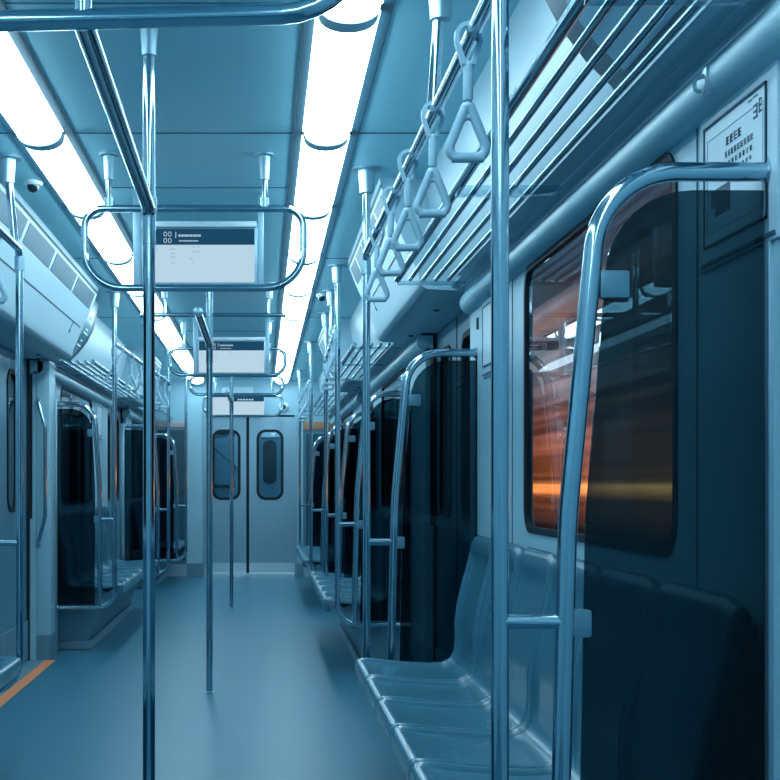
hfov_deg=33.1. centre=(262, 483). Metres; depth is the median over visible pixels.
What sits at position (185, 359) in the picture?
ceiling light
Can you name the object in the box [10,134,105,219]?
ceiling light
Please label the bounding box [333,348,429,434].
wall
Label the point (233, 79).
ceiling
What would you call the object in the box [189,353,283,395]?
loop
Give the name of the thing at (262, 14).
handrail
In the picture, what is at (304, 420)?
strap
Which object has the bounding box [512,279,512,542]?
trim
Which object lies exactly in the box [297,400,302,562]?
trim
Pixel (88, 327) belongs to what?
panel
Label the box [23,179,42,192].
dome camera
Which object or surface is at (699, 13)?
luggage rack
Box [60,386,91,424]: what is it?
window
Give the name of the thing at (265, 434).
trim
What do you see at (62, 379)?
trim
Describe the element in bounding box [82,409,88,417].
wall
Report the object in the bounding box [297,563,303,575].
trim
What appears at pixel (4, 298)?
strap
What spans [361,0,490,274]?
rail
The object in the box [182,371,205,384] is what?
ceiling light
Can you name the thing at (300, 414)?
strap
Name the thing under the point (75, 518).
handrail
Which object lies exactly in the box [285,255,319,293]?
diffuser
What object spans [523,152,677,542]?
window
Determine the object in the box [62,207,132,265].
ceiling light
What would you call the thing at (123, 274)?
diffuser
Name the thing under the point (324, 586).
bench
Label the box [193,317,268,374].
display
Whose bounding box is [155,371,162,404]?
strap
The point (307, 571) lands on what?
trim
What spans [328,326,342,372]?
strap
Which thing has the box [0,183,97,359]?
cover
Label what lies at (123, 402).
cover
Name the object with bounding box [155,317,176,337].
diffuser
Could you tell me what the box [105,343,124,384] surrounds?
strap
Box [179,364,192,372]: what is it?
diffuser
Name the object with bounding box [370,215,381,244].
vent grille
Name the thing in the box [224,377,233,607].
pole
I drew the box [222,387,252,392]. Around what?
plate
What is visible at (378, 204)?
vent grille
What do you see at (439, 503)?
handrail
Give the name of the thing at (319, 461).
handrail
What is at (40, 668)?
floor stripe
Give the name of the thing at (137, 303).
diffuser
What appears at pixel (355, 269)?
vent grille
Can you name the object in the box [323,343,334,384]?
strap
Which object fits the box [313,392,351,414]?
luggage rack
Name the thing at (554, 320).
window
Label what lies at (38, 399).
door handle bar
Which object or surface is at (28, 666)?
floor
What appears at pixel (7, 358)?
door
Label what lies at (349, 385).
cover
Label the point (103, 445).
wall
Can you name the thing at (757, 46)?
trim
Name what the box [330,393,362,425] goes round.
trim
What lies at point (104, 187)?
trim
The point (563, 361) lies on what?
lamp
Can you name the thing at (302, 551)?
bench
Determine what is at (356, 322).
wall
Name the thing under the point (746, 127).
notice board
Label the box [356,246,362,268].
vent grille
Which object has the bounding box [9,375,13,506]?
window
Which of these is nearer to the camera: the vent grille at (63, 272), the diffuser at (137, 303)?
the vent grille at (63, 272)
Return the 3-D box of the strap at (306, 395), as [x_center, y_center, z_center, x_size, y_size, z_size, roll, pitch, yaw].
[0.376,-0.724,11.246,0.085,0.257,0.019,0,0,0]
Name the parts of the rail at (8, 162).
drop post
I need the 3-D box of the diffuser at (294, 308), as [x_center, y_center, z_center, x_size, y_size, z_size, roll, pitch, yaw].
[0.203,-1.105,8.017,0.162,0.042,1.051,0,0,0]
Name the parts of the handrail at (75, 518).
wall post, glass pane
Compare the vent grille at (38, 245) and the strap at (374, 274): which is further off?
the vent grille at (38, 245)
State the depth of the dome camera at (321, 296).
7.72 m
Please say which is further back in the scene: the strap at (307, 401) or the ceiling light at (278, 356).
the ceiling light at (278, 356)
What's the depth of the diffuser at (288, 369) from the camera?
12.43 m
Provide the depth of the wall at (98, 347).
9.19 m
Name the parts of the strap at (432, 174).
handle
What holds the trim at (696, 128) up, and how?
attached to the wall at (685, 151)
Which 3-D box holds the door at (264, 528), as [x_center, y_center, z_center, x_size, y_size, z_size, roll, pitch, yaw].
[-0.141,0.125,14.143,1.022,1.750,0.085,0,0,0]
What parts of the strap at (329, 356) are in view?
handle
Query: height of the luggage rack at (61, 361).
0.048 m
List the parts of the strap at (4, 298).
handle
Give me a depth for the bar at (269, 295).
7.29 m
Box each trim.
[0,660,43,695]
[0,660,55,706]
[4,2,283,3]
[27,359,111,407]
[36,631,55,659]
[37,361,54,635]
[74,133,292,133]
[98,317,141,317]
[104,187,287,187]
[121,408,142,424]
[122,408,142,416]
[155,425,186,562]
[158,430,184,559]
[166,564,185,575]
[186,563,202,575]
[187,400,201,562]
[215,432,234,487]
[215,448,237,468]
[235,434,237,495]
[261,432,279,437]
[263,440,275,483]
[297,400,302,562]
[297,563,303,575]
[303,430,332,562]
[304,564,311,575]
[306,434,331,545]
[328,392,362,418]
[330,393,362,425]
[359,133,448,133]
[370,333,434,393]
[451,0,773,292]
[460,0,779,313]
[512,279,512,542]
[696,128,697,189]
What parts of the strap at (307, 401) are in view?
handle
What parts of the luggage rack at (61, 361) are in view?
support arm, wall rail, rail, rail, rail, rail, rail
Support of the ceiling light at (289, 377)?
attached to the ceiling
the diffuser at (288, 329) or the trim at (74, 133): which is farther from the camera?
the diffuser at (288, 329)
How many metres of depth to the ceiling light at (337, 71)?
3.55 m
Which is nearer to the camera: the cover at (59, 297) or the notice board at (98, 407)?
the cover at (59, 297)
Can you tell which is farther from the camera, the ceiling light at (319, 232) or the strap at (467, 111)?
the ceiling light at (319, 232)
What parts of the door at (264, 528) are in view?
kick plate, sill, kick plate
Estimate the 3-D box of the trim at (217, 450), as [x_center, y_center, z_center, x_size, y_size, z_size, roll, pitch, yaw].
[-0.450,-0.315,15.080,0.332,0.288,0.023,0,0,-18]
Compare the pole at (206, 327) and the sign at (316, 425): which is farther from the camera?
the sign at (316, 425)
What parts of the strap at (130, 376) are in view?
handle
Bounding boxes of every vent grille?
[0,189,27,238]
[23,223,55,267]
[50,253,76,290]
[72,277,94,308]
[351,259,361,284]
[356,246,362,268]
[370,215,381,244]
[374,196,387,226]
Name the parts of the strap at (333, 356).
handle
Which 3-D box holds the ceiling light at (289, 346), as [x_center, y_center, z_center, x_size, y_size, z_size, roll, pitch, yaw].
[0.203,-1.102,10.239,0.216,0.056,1.118,0,0,0]
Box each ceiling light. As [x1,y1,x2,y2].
[0,0,6,9]
[0,7,74,150]
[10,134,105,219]
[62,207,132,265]
[97,255,142,297]
[124,292,170,321]
[142,317,180,339]
[155,333,188,354]
[171,350,192,366]
[174,361,192,372]
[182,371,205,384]
[272,371,293,384]
[273,348,299,366]
[273,360,296,376]
[275,333,303,354]
[276,314,309,339]
[277,288,316,321]
[280,254,325,297]
[282,207,338,265]
[286,134,358,219]
[293,8,393,150]
[318,0,395,32]
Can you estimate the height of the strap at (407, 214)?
0.257 m
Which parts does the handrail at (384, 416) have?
glass pane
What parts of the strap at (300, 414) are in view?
handle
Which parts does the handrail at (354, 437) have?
glass pane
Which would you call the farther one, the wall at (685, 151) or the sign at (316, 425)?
the sign at (316, 425)
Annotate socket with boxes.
[473,348,476,357]
[766,159,770,182]
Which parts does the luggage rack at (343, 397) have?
rail, rail, rail, rail, wall rail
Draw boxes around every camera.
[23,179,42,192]
[279,402,288,411]
[316,293,326,300]
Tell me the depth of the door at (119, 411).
11.93 m
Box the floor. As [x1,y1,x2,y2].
[0,576,407,779]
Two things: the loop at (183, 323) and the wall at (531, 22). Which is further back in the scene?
the loop at (183, 323)
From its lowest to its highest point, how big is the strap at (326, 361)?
0.257 m
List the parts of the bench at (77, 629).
panel, panel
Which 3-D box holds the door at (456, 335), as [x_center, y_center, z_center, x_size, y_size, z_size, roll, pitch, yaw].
[0.825,0.148,5.460,0.050,1.697,1.320,0,0,0]
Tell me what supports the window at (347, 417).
in the wall at (426, 363)
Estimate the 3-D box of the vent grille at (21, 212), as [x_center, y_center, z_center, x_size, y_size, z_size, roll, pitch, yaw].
[-0.979,-1.041,4.996,0.036,0.082,0.644,0,0,0]
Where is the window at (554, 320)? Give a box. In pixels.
[533,263,605,533]
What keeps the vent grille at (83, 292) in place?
attached to the cover at (59, 297)
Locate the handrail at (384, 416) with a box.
[327,264,410,627]
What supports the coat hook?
attached to the wall at (685, 151)
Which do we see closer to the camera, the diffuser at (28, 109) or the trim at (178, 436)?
the diffuser at (28, 109)
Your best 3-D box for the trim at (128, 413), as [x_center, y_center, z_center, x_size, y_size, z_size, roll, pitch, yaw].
[-1.368,-0.668,13.165,0.244,0.084,1.930,0,0,0]
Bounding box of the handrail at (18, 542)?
[0,270,22,692]
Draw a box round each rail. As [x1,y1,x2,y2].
[0,154,24,270]
[111,324,170,391]
[298,381,312,407]
[322,289,340,370]
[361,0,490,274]
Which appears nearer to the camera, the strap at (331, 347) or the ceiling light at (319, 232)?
the ceiling light at (319, 232)
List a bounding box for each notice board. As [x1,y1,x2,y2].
[95,402,101,440]
[482,296,490,378]
[700,59,779,239]
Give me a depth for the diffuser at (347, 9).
2.99 m
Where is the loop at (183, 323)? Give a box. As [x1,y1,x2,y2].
[168,321,286,376]
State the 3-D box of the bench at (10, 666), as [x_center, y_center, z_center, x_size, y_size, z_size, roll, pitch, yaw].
[-1.060,0.585,3.260,0.448,0.822,2.514,0,0,0]
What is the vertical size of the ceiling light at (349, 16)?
0.056 m
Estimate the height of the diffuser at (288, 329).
0.042 m
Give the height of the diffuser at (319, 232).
0.042 m
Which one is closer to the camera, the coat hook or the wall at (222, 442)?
the coat hook
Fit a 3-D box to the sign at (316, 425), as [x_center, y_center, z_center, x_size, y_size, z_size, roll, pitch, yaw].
[0.601,-0.630,14.112,0.342,0.087,0.034,0,0,0]
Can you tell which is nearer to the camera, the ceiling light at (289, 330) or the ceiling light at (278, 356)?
the ceiling light at (289, 330)
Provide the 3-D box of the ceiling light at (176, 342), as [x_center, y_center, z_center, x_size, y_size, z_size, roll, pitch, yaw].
[-0.713,-1.102,10.239,0.216,0.056,1.118,0,0,0]
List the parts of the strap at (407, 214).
handle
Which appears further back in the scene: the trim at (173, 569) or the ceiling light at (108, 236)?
the trim at (173, 569)
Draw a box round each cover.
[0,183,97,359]
[110,347,161,408]
[318,321,362,392]
[348,178,463,343]
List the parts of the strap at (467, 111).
handle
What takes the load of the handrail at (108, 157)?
hanging from the ceiling
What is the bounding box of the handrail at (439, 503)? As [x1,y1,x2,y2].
[352,165,476,661]
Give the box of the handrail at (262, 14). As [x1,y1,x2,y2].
[0,0,342,31]
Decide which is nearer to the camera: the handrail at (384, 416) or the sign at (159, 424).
the handrail at (384, 416)
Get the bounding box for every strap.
[0,237,7,303]
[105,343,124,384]
[124,351,137,390]
[135,358,142,395]
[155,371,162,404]
[159,376,168,408]
[297,395,305,421]
[299,390,308,418]
[302,386,308,414]
[304,380,313,411]
[321,351,333,389]
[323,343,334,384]
[325,335,334,379]
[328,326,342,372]
[364,223,389,301]
[376,185,405,275]
[391,149,423,250]
[413,100,451,217]
[444,20,490,162]
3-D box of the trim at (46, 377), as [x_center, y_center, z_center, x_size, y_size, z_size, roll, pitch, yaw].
[-1.247,0.080,7.475,0.074,1.560,0.210,0,0,0]
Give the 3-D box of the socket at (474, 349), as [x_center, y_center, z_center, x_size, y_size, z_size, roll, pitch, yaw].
[0.761,-0.470,4.660,0.015,0.038,0.038,0,0,0]
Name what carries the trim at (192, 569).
attached to the wall at (290, 394)
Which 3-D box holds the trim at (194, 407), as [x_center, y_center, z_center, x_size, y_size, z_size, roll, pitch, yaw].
[-0.742,0.043,14.105,0.168,1.913,0.050,0,0,0]
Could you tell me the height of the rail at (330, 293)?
0.379 m
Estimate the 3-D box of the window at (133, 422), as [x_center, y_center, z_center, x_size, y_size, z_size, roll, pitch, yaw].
[-1.289,-0.245,13.300,0.018,0.768,1.208,0,0,0]
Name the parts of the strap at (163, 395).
handle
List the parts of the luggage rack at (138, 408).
rail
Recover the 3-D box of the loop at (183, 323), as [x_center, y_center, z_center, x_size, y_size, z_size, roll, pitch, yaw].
[-0.248,-0.937,9.028,0.828,0.386,0.067,0,0,0]
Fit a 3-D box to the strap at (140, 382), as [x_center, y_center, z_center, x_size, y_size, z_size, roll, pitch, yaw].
[-0.831,-0.724,8.835,0.085,0.257,0.042,0,0,0]
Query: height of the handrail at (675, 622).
2.130 m
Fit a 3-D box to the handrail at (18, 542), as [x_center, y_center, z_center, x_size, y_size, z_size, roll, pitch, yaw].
[-1.046,0.112,4.577,0.404,1.776,0.044,0,0,0]
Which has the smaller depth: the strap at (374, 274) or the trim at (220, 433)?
the strap at (374, 274)
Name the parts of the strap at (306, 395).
handle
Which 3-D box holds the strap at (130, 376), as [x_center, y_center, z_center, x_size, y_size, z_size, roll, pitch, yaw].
[-0.848,-0.724,8.354,0.085,0.257,0.019,0,0,0]
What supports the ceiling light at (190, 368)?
attached to the ceiling
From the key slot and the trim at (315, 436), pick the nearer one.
the key slot
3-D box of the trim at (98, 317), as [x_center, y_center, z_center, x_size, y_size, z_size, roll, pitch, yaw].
[-0.960,-1.129,8.803,0.320,0.004,0.006,0,0,0]
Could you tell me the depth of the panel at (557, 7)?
2.34 m
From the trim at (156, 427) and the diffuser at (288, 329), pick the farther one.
the trim at (156, 427)
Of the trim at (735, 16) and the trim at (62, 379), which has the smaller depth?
the trim at (735, 16)
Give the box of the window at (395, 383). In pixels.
[381,368,405,401]
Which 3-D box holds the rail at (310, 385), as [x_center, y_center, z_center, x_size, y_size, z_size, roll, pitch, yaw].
[0.374,-0.795,11.594,0.037,0.089,2.590,0,0,0]
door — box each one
[0,346,29,661]
[108,406,121,559]
[203,415,296,575]
[433,312,469,362]
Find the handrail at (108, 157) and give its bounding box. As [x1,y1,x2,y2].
[81,152,306,291]
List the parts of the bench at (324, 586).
panel, panel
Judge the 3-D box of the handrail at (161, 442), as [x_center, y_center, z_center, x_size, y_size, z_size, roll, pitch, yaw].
[-0.902,-0.065,12.381,0.443,2.130,0.106,0,0,0]
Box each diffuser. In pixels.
[0,32,62,142]
[76,212,132,261]
[108,258,142,293]
[131,294,162,318]
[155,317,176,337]
[160,333,183,352]
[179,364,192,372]
[188,377,203,383]
[275,372,290,383]
[276,361,293,374]
[277,349,296,364]
[278,334,299,352]
[280,316,304,337]
[282,289,310,318]
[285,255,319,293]
[289,208,331,261]
[325,0,382,19]
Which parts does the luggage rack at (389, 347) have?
rail, rail, rail, rail, rail, wall rail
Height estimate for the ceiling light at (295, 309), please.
0.056 m
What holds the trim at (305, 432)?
attached to the wall at (290, 394)
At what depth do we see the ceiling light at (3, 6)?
3.06 m
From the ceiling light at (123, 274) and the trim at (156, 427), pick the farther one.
the trim at (156, 427)
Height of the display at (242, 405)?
0.233 m
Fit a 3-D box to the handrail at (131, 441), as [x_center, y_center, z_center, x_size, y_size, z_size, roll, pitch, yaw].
[-0.937,-0.065,10.569,0.443,2.130,0.106,0,0,0]
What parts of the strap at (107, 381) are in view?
handle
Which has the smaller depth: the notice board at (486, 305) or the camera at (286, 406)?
the notice board at (486, 305)
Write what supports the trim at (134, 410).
attached to the wall at (156, 378)
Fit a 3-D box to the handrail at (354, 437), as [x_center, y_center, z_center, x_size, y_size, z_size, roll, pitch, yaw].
[0.581,-0.065,8.609,0.434,2.130,0.106,0,0,0]
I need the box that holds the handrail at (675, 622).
[491,0,773,779]
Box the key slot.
[476,318,478,329]
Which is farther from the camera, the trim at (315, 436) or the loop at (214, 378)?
the trim at (315, 436)
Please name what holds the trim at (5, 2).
attached to the ceiling
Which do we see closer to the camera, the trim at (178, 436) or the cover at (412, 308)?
the cover at (412, 308)
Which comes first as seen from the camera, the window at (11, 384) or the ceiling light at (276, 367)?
the window at (11, 384)
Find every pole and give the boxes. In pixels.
[74,0,157,779]
[193,292,213,692]
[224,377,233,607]
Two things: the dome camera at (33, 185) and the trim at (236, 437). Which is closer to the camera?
the dome camera at (33, 185)
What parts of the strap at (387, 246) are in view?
handle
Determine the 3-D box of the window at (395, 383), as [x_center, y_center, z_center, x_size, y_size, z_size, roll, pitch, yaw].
[0.769,-0.245,7.650,0.018,0.768,1.408,0,0,0]
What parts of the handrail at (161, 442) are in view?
glass pane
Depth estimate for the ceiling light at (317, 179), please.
4.66 m
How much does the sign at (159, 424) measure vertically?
0.060 m
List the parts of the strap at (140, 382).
handle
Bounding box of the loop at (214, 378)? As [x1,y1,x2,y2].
[203,377,283,416]
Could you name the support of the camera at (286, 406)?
attached to the wall at (290, 394)
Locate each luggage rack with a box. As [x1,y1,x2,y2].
[55,359,142,398]
[136,407,172,419]
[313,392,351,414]
[332,342,398,380]
[394,0,729,284]
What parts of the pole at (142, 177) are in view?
drop post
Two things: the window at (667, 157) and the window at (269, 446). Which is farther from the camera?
the window at (269, 446)
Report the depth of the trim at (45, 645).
7.37 m
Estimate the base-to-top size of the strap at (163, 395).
0.257 m
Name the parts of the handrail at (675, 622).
glass pane, wall post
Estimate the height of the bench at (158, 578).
0.824 m
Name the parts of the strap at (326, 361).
handle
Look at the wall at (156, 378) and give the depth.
13.98 m
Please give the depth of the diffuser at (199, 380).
13.76 m
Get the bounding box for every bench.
[0,656,21,689]
[58,506,157,648]
[137,540,184,586]
[295,545,343,606]
[309,571,399,661]
[355,535,583,779]
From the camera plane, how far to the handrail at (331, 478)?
10.31 m
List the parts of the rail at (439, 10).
drop post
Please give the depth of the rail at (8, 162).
4.49 m
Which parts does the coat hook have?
hook arm, plate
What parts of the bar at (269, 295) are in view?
drop post, drop post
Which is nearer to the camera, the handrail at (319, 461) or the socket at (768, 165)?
the socket at (768, 165)
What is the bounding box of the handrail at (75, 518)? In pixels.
[55,291,122,653]
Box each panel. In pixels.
[64,300,97,361]
[545,0,693,89]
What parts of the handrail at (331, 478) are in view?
glass pane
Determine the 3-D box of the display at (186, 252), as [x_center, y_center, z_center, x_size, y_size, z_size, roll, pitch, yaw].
[-0.251,-0.951,5.067,0.508,0.359,0.084,0,0,0]
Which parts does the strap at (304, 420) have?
handle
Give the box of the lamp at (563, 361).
[539,343,598,371]
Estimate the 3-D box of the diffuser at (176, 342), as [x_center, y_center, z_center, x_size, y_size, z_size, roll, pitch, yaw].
[-0.713,-1.105,10.216,0.162,0.042,1.051,0,0,0]
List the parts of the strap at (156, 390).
handle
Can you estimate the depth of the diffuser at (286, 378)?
13.68 m
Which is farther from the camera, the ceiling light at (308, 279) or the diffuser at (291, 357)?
the diffuser at (291, 357)
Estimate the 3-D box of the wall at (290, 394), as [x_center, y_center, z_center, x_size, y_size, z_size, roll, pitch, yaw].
[-0.260,-0.065,14.160,2.450,2.130,0.060,0,0,0]
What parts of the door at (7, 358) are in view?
kick plate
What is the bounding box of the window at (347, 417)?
[341,410,352,428]
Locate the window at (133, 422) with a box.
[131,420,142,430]
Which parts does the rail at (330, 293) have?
drop post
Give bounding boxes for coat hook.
[692,67,716,97]
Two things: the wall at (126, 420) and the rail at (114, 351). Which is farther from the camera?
the wall at (126, 420)
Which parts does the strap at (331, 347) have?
handle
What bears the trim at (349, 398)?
attached to the wall at (356, 322)
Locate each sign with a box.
[157,422,184,426]
[303,422,333,429]
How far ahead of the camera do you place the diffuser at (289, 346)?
10.22 m
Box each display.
[133,193,263,283]
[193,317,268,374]
[213,397,264,414]
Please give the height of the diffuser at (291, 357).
0.042 m
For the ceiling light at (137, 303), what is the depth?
8.01 m
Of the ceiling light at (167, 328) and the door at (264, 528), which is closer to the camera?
the ceiling light at (167, 328)
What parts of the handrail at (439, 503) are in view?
glass pane, wall post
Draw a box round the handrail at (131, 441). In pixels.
[120,345,169,574]
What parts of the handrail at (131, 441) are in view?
wall post, glass pane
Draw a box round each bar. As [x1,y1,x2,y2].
[36,397,46,545]
[140,282,285,316]
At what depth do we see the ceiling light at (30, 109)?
3.74 m
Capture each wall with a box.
[30,371,107,659]
[62,316,127,389]
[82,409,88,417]
[124,416,131,429]
[139,378,159,408]
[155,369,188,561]
[155,380,330,563]
[215,435,280,496]
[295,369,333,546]
[318,298,389,414]
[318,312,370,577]
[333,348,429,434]
[427,0,613,283]
[470,127,779,779]
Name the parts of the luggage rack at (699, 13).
rail, support arm, rail, rail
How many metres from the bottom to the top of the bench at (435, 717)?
0.822 m
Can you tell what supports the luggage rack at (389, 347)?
attached to the wall at (356, 322)
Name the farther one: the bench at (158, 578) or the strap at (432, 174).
the bench at (158, 578)
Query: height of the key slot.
0.040 m
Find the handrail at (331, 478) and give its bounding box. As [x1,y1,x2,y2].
[304,341,354,572]
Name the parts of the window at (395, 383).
pane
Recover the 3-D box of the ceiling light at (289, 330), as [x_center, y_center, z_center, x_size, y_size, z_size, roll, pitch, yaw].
[0.203,-1.102,9.139,0.216,0.056,1.118,0,0,0]
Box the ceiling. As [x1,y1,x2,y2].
[0,0,519,379]
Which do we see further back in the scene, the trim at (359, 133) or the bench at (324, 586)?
the bench at (324, 586)
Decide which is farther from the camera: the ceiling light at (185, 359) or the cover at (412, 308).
the ceiling light at (185, 359)
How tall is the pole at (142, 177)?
2.130 m
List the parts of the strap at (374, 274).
handle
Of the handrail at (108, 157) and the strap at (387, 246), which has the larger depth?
the handrail at (108, 157)
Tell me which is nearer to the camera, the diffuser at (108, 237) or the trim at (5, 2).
the trim at (5, 2)
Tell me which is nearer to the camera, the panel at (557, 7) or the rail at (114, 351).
the panel at (557, 7)
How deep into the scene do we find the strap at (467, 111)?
2.40 m
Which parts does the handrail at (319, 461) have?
glass pane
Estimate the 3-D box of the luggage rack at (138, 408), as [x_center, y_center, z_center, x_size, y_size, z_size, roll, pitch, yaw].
[-1.098,-0.714,13.250,0.244,0.048,1.900,0,0,0]
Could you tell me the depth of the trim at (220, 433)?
15.40 m

